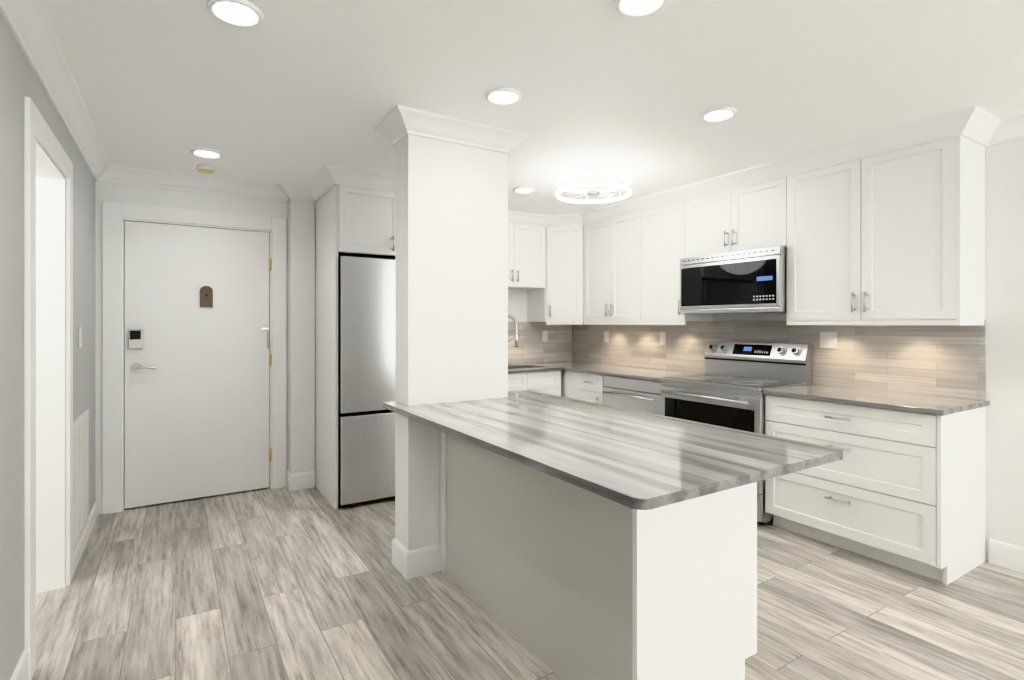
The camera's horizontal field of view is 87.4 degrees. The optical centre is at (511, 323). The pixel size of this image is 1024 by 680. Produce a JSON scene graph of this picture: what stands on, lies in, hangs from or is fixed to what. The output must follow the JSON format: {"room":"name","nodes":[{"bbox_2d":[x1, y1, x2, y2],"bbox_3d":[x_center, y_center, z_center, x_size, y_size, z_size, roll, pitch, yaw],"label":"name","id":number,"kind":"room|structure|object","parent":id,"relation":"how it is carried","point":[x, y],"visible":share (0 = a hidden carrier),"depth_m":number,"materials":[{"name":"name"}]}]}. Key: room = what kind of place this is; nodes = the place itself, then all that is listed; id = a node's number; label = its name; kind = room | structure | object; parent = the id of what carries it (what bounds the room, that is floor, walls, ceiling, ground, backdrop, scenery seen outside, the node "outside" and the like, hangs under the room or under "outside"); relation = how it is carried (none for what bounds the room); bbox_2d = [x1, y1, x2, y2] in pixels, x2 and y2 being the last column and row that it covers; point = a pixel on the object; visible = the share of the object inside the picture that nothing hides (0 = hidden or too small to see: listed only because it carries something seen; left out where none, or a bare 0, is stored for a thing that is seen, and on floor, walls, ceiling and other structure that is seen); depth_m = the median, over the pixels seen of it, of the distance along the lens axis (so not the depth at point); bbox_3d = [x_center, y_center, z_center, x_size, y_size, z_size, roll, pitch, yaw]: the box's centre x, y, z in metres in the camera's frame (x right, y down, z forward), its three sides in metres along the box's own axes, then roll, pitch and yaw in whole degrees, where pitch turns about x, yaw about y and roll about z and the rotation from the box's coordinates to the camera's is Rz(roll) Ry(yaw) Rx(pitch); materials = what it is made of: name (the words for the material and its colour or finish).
{"room":"kitchen","nodes":[
{"label":"kitchen","id":0,"kind":"room"},
{"bbox_2d":[0,13,94,679],"bbox_3d":[-0.734,0.120,0.153,0.120,2.460,8.480,0,0,-32],"label":"wall","id":1,"kind":"structure","parent":0,"point":[19,80],"depth_m":1.92,"materials":[{"name":"grey paint"}]},
{"bbox_2d":[10,650,28,679],"bbox_3d":[-0.151,1.283,-0.650,0.015,0.134,6.260,0,0,-32],"label":"baseboard","id":2,"kind":"structure","parent":1,"relation":"attached to","point":[21,672],"depth_m":1.93,"materials":[{"name":"white wood"}]},
{"bbox_2d":[24,96,72,679],"bbox_3d":[-2.126,0.250,2.390,0.138,2.200,0.990,0,0,-32],"label":"door frame","id":3,"kind":"structure","parent":1,"relation":"attached to","point":[44,373],"depth_m":2.70,"materials":[{"name":"white wood"}]},
{"bbox_2d":[0,0,115,182],"bbox_3d":[-0.677,-1.058,0.260,0.090,0.105,8.360,0,0,-32],"label":"crown molding","id":4,"kind":"structure","parent":1,"relation":"attached to","point":[29,24],"depth_m":2.27,"materials":[{"name":"white wood"}]},
{"bbox_2d":[78,327,81,347],"bbox_3d":[-2.529,0.080,3.141,0.009,0.120,0.080,0,0,-32],"label":"switch plate","id":5,"kind":"object","parent":1,"relation":"attached to","point":[79,337],"visible":0.98,"depth_m":3.11,"materials":[{"name":"white plastic"}]},
{"bbox_2d":[73,409,88,554],"bbox_3d":[-2.494,0.892,3.087,0.012,0.705,0.700,0,0,-32],"label":"air vent","id":6,"kind":"object","parent":1,"relation":"in","point":[80,471],"visible":0.6,"depth_m":3.12,"materials":[{"name":"white"}]},
{"bbox_2d":[73,501,97,574],"bbox_3d":[-2.635,1.301,3.311,0.015,0.099,1.110,0,0,-32],"label":"baseboard","id":7,"kind":"structure","parent":1,"relation":"attached to","point":[93,515],"depth_m":3.26,"materials":[{"name":"white wood"}]},
{"bbox_2d":[288,199,314,473],"bbox_3d":[-1.782,0.120,4.501,0.185,2.460,0.280,0,0,-32],"label":"wall","id":8,"kind":"structure","parent":0,"point":[301,336],"depth_m":4.38,"materials":[{"name":"white paint"}]},
{"bbox_2d":[300,172,330,201],"bbox_3d":[-1.497,-1.058,4.125,0.109,0.105,0.660,0,0,-32],"label":"crown molding","id":9,"kind":"structure","parent":8,"relation":"attached to","point":[313,191],"depth_m":4.27,"materials":[{"name":"white wood"}]},
{"bbox_2d":[95,181,565,514],"bbox_3d":[-1.701,0.120,4.706,5.920,2.460,0.260,0,0,-32],"label":"wall","id":10,"kind":"structure","parent":0,"point":[134,194],"depth_m":3.97,"materials":[{"name":"white paint"}]},
{"bbox_2d":[102,201,285,514],"bbox_3d":[-2.409,0.240,4.156,1.215,2.220,0.118,0,0,-32],"label":"door frame","id":11,"kind":"structure","parent":10,"relation":"attached to","point":[115,215],"depth_m":3.86,"materials":[{"name":"white wood"}]},
{"bbox_2d":[124,221,270,508],"bbox_3d":[-2.381,0.297,4.123,0.975,2.082,0.106,0,0,-32],"label":"entry door","id":12,"kind":"structure","parent":10,"relation":"in","point":[197,360],"depth_m":4.10,"materials":[{"name":"white wood"}]},
{"bbox_2d":[508,223,545,289],"bbox_3d":[-0.071,-0.739,5.532,0.779,0.738,0.348,0,0,-32],"label":"upper cabinet","id":13,"kind":"object","parent":10,"relation":"attached to","point":[526,257],"visible":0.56,"depth_m":5.47,"materials":[{"name":"white wood"}]},
{"bbox_2d":[542,331,547,340],"bbox_3d":[0.370,0.140,5.997,0.072,0.116,0.008,0,0,-32],"label":"electrical outlet","id":14,"kind":"object","parent":10,"relation":"attached to","point":[544,335],"visible":1,"depth_m":5.99,"materials":[{"name":"white plastic"}]},
{"bbox_2d":[527,226,582,322],"bbox_3d":[0.600,-0.564,5.789,0.628,1.088,0.626,0,0,-32],"label":"upper cabinet","id":15,"kind":"object","parent":10,"relation":"attached to","point":[561,301],"depth_m":5.56,"materials":[{"name":"white wood"}]},
{"bbox_2d":[395,134,507,550],"bbox_3d":[-0.340,0.120,3.092,0.620,2.460,0.200,0,0,-32],"label":"column","id":16,"kind":"structure","parent":0,"point":[451,272],"depth_m":2.96,"materials":[{"name":"white paint"}]},
{"bbox_2d":[375,116,400,144],"bbox_3d":[-0.412,-1.058,3.206,0.800,0.105,0.110,0,0,-32],"label":"crown molding","id":17,"kind":"structure","parent":16,"relation":"attached to","point":[382,127],"depth_m":2.97,"materials":[{"name":"white wood"}]},
{"bbox_2d":[392,538,405,565],"bbox_3d":[-0.397,1.278,3.183,0.650,0.145,0.015,0,0,-32],"label":"baseboard","id":18,"kind":"structure","parent":16,"relation":"attached to","point":[397,548],"depth_m":2.95,"materials":[{"name":"white wood"}]},
{"bbox_2d":[403,544,440,579],"bbox_3d":[-0.283,1.278,3.000,0.650,0.145,0.015,0,0,-32],"label":"baseboard","id":19,"kind":"structure","parent":16,"relation":"attached to","point":[414,563],"depth_m":2.87,"materials":[{"name":"white wood"}]},
{"bbox_2d":[388,105,528,154],"bbox_3d":[-0.263,-1.058,2.969,0.800,0.105,0.090,0,0,-32],"label":"crown molding","id":20,"kind":"structure","parent":16,"relation":"attached to","point":[403,121],"depth_m":2.93,"materials":[{"name":"white wood"}]},
{"bbox_2d":[32,487,1023,679],"bbox_3d":[0.552,1.380,1.114,5.920,0.060,8.740,0,0,-32],"label":"floor","id":21,"kind":"structure","parent":0,"point":[282,583],"depth_m":2.52,"materials":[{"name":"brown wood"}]},
{"bbox_2d":[315,184,394,509],"bbox_3d":[-1.096,0.121,4.514,0.980,2.458,0.984,0,0,-32],"label":"tall cabinet","id":22,"kind":"object","parent":21,"relation":"on","point":[353,221],"visible":0.4,"depth_m":4.03,"materials":[{"name":"white wood"}]},
{"bbox_2d":[338,255,394,505],"bbox_3d":[-1.092,0.422,4.508,0.920,1.855,0.938,0,0,-32],"label":"refrigerator","id":23,"kind":"object","parent":21,"relation":"on","point":[366,374],"visible":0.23,"depth_m":3.96,"materials":[{"name":"grey metal"}]},
{"bbox_2d":[508,386,560,395],"bbox_3d":[-0.015,1.030,5.406,0.780,0.640,0.620,0,0,-32],"label":"base cabinet","id":24,"kind":"object","parent":21,"relation":"on","point":[510,388],"depth_m":5.15,"materials":[{"name":"white wood"}]},
{"bbox_2d":[508,362,562,373],"bbox_3d":[-0.214,0.449,5.264,1.304,0.028,0.650,0,0,-32],"label":"countertop","id":25,"kind":"structure","parent":24,"relation":"on","point":[519,370],"depth_m":5.21,"materials":[{"name":"grey stone"}]},
{"bbox_2d":[508,314,518,346],"bbox_3d":[-0.051,0.170,5.531,0.137,0.530,0.268,0,0,-32],"label":"kitchen faucet","id":26,"kind":"object","parent":25,"relation":"on","point":[516,329],"visible":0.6,"depth_m":5.45,"materials":[{"name":"silver metal"}]},
{"bbox_2d":[508,365,544,368],"bbox_3d":[-0.003,0.549,5.386,0.672,0.222,0.344,0,0,-32],"label":"sink","id":27,"kind":"object","parent":25,"relation":"in","point":[521,366],"visible":0.04,"depth_m":5.62,"materials":[{"name":"metal"}]},
{"bbox_2d":[561,372,563,396],"bbox_3d":[0.612,0.906,5.797,0.598,0.886,0.624,0,0,-32],"label":"base cabinet","id":28,"kind":"object","parent":21,"relation":"on","point":[562,373],"depth_m":5.43,"materials":[{"name":"white wood"}]},
{"bbox_2d":[564,372,575,398],"bbox_3d":[0.835,0.906,5.442,0.598,0.886,0.215,0,0,-32],"label":"base cabinet","id":29,"kind":"object","parent":21,"relation":"on","point":[569,377],"depth_m":5.30,"materials":[{"name":"white wood"}]},
{"bbox_2d":[440,431,756,679],"bbox_3d":[0.284,0.907,2.496,0.678,0.886,1.467,0,0,-32],"label":"kitchen island","id":30,"kind":"object","parent":21,"relation":"on","point":[583,540],"depth_m":1.96,"materials":[{"name":"grey wood"}]},
{"bbox_2d":[383,391,842,514],"bbox_3d":[0.218,0.450,2.409,0.990,0.028,1.950,0,0,-32],"label":"island countertop","id":31,"kind":"structure","parent":30,"relation":"on","point":[640,461],"depth_m":1.90,"materials":[{"name":"grey stone"}]},
{"bbox_2d":[576,372,651,403],"bbox_3d":[0.987,0.906,5.200,0.598,0.886,0.357,0,0,-32],"label":"base cabinet","id":32,"kind":"object","parent":21,"relation":"on","point":[589,388],"depth_m":5.05,"materials":[{"name":"white wood"}]},
{"bbox_2d":[537,360,705,381],"bbox_3d":[0.942,0.449,5.242,0.628,0.028,1.916,0,0,-32],"label":"countertop","id":33,"kind":"structure","parent":32,"relation":"on","point":[574,365],"depth_m":4.98,"materials":[{"name":"grey stone"}]},
{"bbox_2d":[602,375,661,414],"bbox_3d":[1.245,0.904,4.725,0.644,0.872,0.710,0,0,-32],"label":"dishwasher","id":34,"kind":"object","parent":21,"relation":"on","point":[635,394],"visible":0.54,"depth_m":4.56,"materials":[{"name":"grey metal"}]},
{"bbox_2d":[660,341,811,524],"bbox_3d":[1.644,0.750,4.038,0.678,1.200,0.857,0,0,-32],"label":"range","id":35,"kind":"object","parent":21,"relation":"on","point":[731,384],"visible":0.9,"depth_m":3.94,"materials":[{"name":"metal"}]},
{"bbox_2d":[765,396,985,584],"bbox_3d":[2.182,0.906,3.295,0.598,0.886,0.963,0,0,-32],"label":"base cabinet","id":36,"kind":"object","parent":21,"relation":"on","point":[896,414],"depth_m":2.97,"materials":[{"name":"white wood"}]},
{"bbox_2d":[763,384,989,415],"bbox_3d":[2.175,0.449,3.278,0.628,0.028,0.983,0,0,-32],"label":"countertop","id":37,"kind":"structure","parent":36,"relation":"on","point":[830,393],"depth_m":3.12,"materials":[{"name":"grey stone"}]},
{"bbox_2d":[42,0,1023,214],"bbox_3d":[0.552,-1.140,1.114,5.920,0.060,8.740,0,0,-32],"label":"ceiling","id":38,"kind":"structure","parent":0,"point":[301,92],"depth_m":2.43,"materials":[{"name":"white paint"}]},
{"bbox_2d":[196,165,214,173],"bbox_3d":[-2.170,-1.092,3.798,0.120,0.036,0.120,0,0,-32],"label":"smoke detector","id":39,"kind":"object","parent":38,"relation":"attached to","point":[206,169],"visible":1,"depth_m":3.76,"materials":[{"name":"white plastic"}]},
{"bbox_2d":[191,148,221,158],"bbox_3d":[-1.982,-1.106,3.479,0.180,0.024,0.180,0,0,-32],"label":"recessed light","id":40,"kind":"object","parent":38,"relation":"in","point":[206,153],"visible":0.94,"depth_m":3.47,"materials":[{"name":"white plastic"}]},
{"bbox_2d":[207,0,263,26],"bbox_3d":[-0.979,-1.106,1.900,0.180,0.024,0.180,0,0,-32],"label":"recessed light","id":41,"kind":"object","parent":38,"relation":"in","point":[241,13],"visible":0.98,"depth_m":1.90,"materials":[{"name":"white plastic"}]},
{"bbox_2d":[320,165,394,191],"bbox_3d":[-0.829,-1.058,4.088,1.162,0.105,0.090,0,0,-32],"label":"crown molding","id":42,"kind":"structure","parent":38,"relation":"attached to","point":[330,175],"depth_m":3.91,"materials":[{"name":"white wood"}]},
{"bbox_2d":[485,87,521,104],"bbox_3d":[-0.041,-1.106,2.607,0.180,0.024,0.180,0,0,-32],"label":"recessed light","id":43,"kind":"object","parent":38,"relation":"in","point":[503,96],"visible":1,"depth_m":2.60,"materials":[{"name":"white plastic"}]},
{"bbox_2d":[513,187,534,193],"bbox_3d":[0.101,-1.106,4.431,0.180,0.024,0.180,0,0,-32],"label":"recessed light","id":44,"kind":"object","parent":38,"relation":"in","point":[523,190],"visible":0.92,"depth_m":4.42,"materials":[{"name":"white"}]},
{"bbox_2d":[555,170,631,203],"bbox_3d":[0.598,-1.026,3.940,0.556,0.167,0.556,0,0,-32],"label":"ceiling fan light","id":45,"kind":"object","parent":38,"relation":"attached to","point":[592,177],"visible":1,"depth_m":3.88,"materials":[{"name":"white"}]},
{"bbox_2d":[614,0,666,17],"bbox_3d":[0.442,-1.106,1.836,0.180,0.024,0.180,0,0,-32],"label":"recessed light","id":46,"kind":"object","parent":38,"relation":"in","point":[635,8],"visible":0.96,"depth_m":1.87,"materials":[{"name":"white plastic"}]},
{"bbox_2d":[701,107,736,121],"bbox_3d":[1.091,-1.106,2.833,0.180,0.024,0.180,0,0,-32],"label":"recessed light","id":47,"kind":"object","parent":38,"relation":"in","point":[718,114],"visible":0.98,"depth_m":2.83,"materials":[{"name":"white plastic"}]},
{"bbox_2d":[556,106,991,226],"bbox_3d":[1.483,-1.058,4.241,0.120,0.105,3.489,0,0,-32],"label":"crown molding","id":48,"kind":"structure","parent":38,"relation":"attached to","point":[971,122],"depth_m":3.46,"materials":[{"name":"white wood"}]},
{"bbox_2d":[686,139,1023,561],"bbox_3d":[3.041,0.120,2.604,0.120,2.460,8.620,0,0,-32],"label":"wall","id":49,"kind":"structure","parent":0,"point":[1004,240],"depth_m":2.98,"materials":[{"name":"white paint"}]},
{"bbox_2d":[604,331,608,341],"bbox_3d":[1.005,0.140,5.707,0.008,0.116,0.072,0,0,-32],"label":"electrical outlet","id":50,"kind":"object","parent":49,"relation":"attached to","point":[606,336],"visible":1,"depth_m":5.70,"materials":[{"name":"white plastic"}]},
{"bbox_2d":[583,213,638,322],"bbox_3d":[1.096,-0.564,5.259,0.350,1.088,0.796,0,0,-32],"label":"upper cabinet","id":51,"kind":"object","parent":49,"relation":"attached to","point":[610,247],"depth_m":5.14,"materials":[{"name":"white wood"}]},
{"bbox_2d":[660,332,665,344],"bbox_3d":[1.420,0.140,5.046,0.008,0.116,0.072,0,0,-32],"label":"electrical outlet","id":52,"kind":"object","parent":49,"relation":"attached to","point":[662,338],"visible":1,"depth_m":5.04,"materials":[{"name":"white plastic"}]},
{"bbox_2d":[639,202,711,322],"bbox_3d":[1.438,-0.564,4.713,0.350,1.088,0.494,0,0,-32],"label":"upper cabinet","id":53,"kind":"object","parent":49,"relation":"attached to","point":[660,229],"depth_m":4.63,"materials":[{"name":"white wood"}]},
{"bbox_2d":[683,178,782,257],"bbox_3d":[1.800,-0.820,4.136,0.350,0.576,0.863,0,0,-32],"label":"upper cabinet","id":54,"kind":"object","parent":49,"relation":"attached to","point":[749,217],"depth_m":4.01,"materials":[{"name":"white wood"}]},
{"bbox_2d":[680,246,786,313],"bbox_3d":[1.769,-0.305,4.117,0.423,0.450,0.857,0,0,-32],"label":"microwave","id":55,"kind":"object","parent":54,"relation":"attached to","point":[752,281],"visible":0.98,"depth_m":3.93,"materials":[{"name":"metal"}]},
{"bbox_2d":[820,332,836,348],"bbox_3d":[2.222,0.115,3.767,0.008,0.116,0.116,0,0,-32],"label":"electrical outlet","id":56,"kind":"object","parent":49,"relation":"attached to","point":[828,339],"visible":1,"depth_m":3.76,"materials":[{"name":"white plastic"}]},
{"bbox_2d":[783,135,984,322],"bbox_3d":[2.286,-0.564,3.362,0.350,1.088,0.962,0,0,-32],"label":"upper cabinet","id":57,"kind":"object","parent":49,"relation":"attached to","point":[897,237],"depth_m":3.14,"materials":[{"name":"white wood"}]},
{"bbox_2d":[972,114,1023,146],"bbox_3d":[3.904,-1.058,1.003,0.120,0.105,4.750,0,0,-32],"label":"crown molding","id":58,"kind":"structure","parent":49,"relation":"attached to","point":[1009,129],"depth_m":2.93,"materials":[{"name":"white wood"}]},
{"bbox_2d":[989,539,1023,572],"bbox_3d":[3.954,1.283,1.023,0.015,0.134,4.730,0,0,-32],"label":"baseboard","id":59,"kind":"structure","parent":49,"relation":"attached to","point":[1002,554],"depth_m":2.96,"materials":[{"name":"white wood"}]}
]}

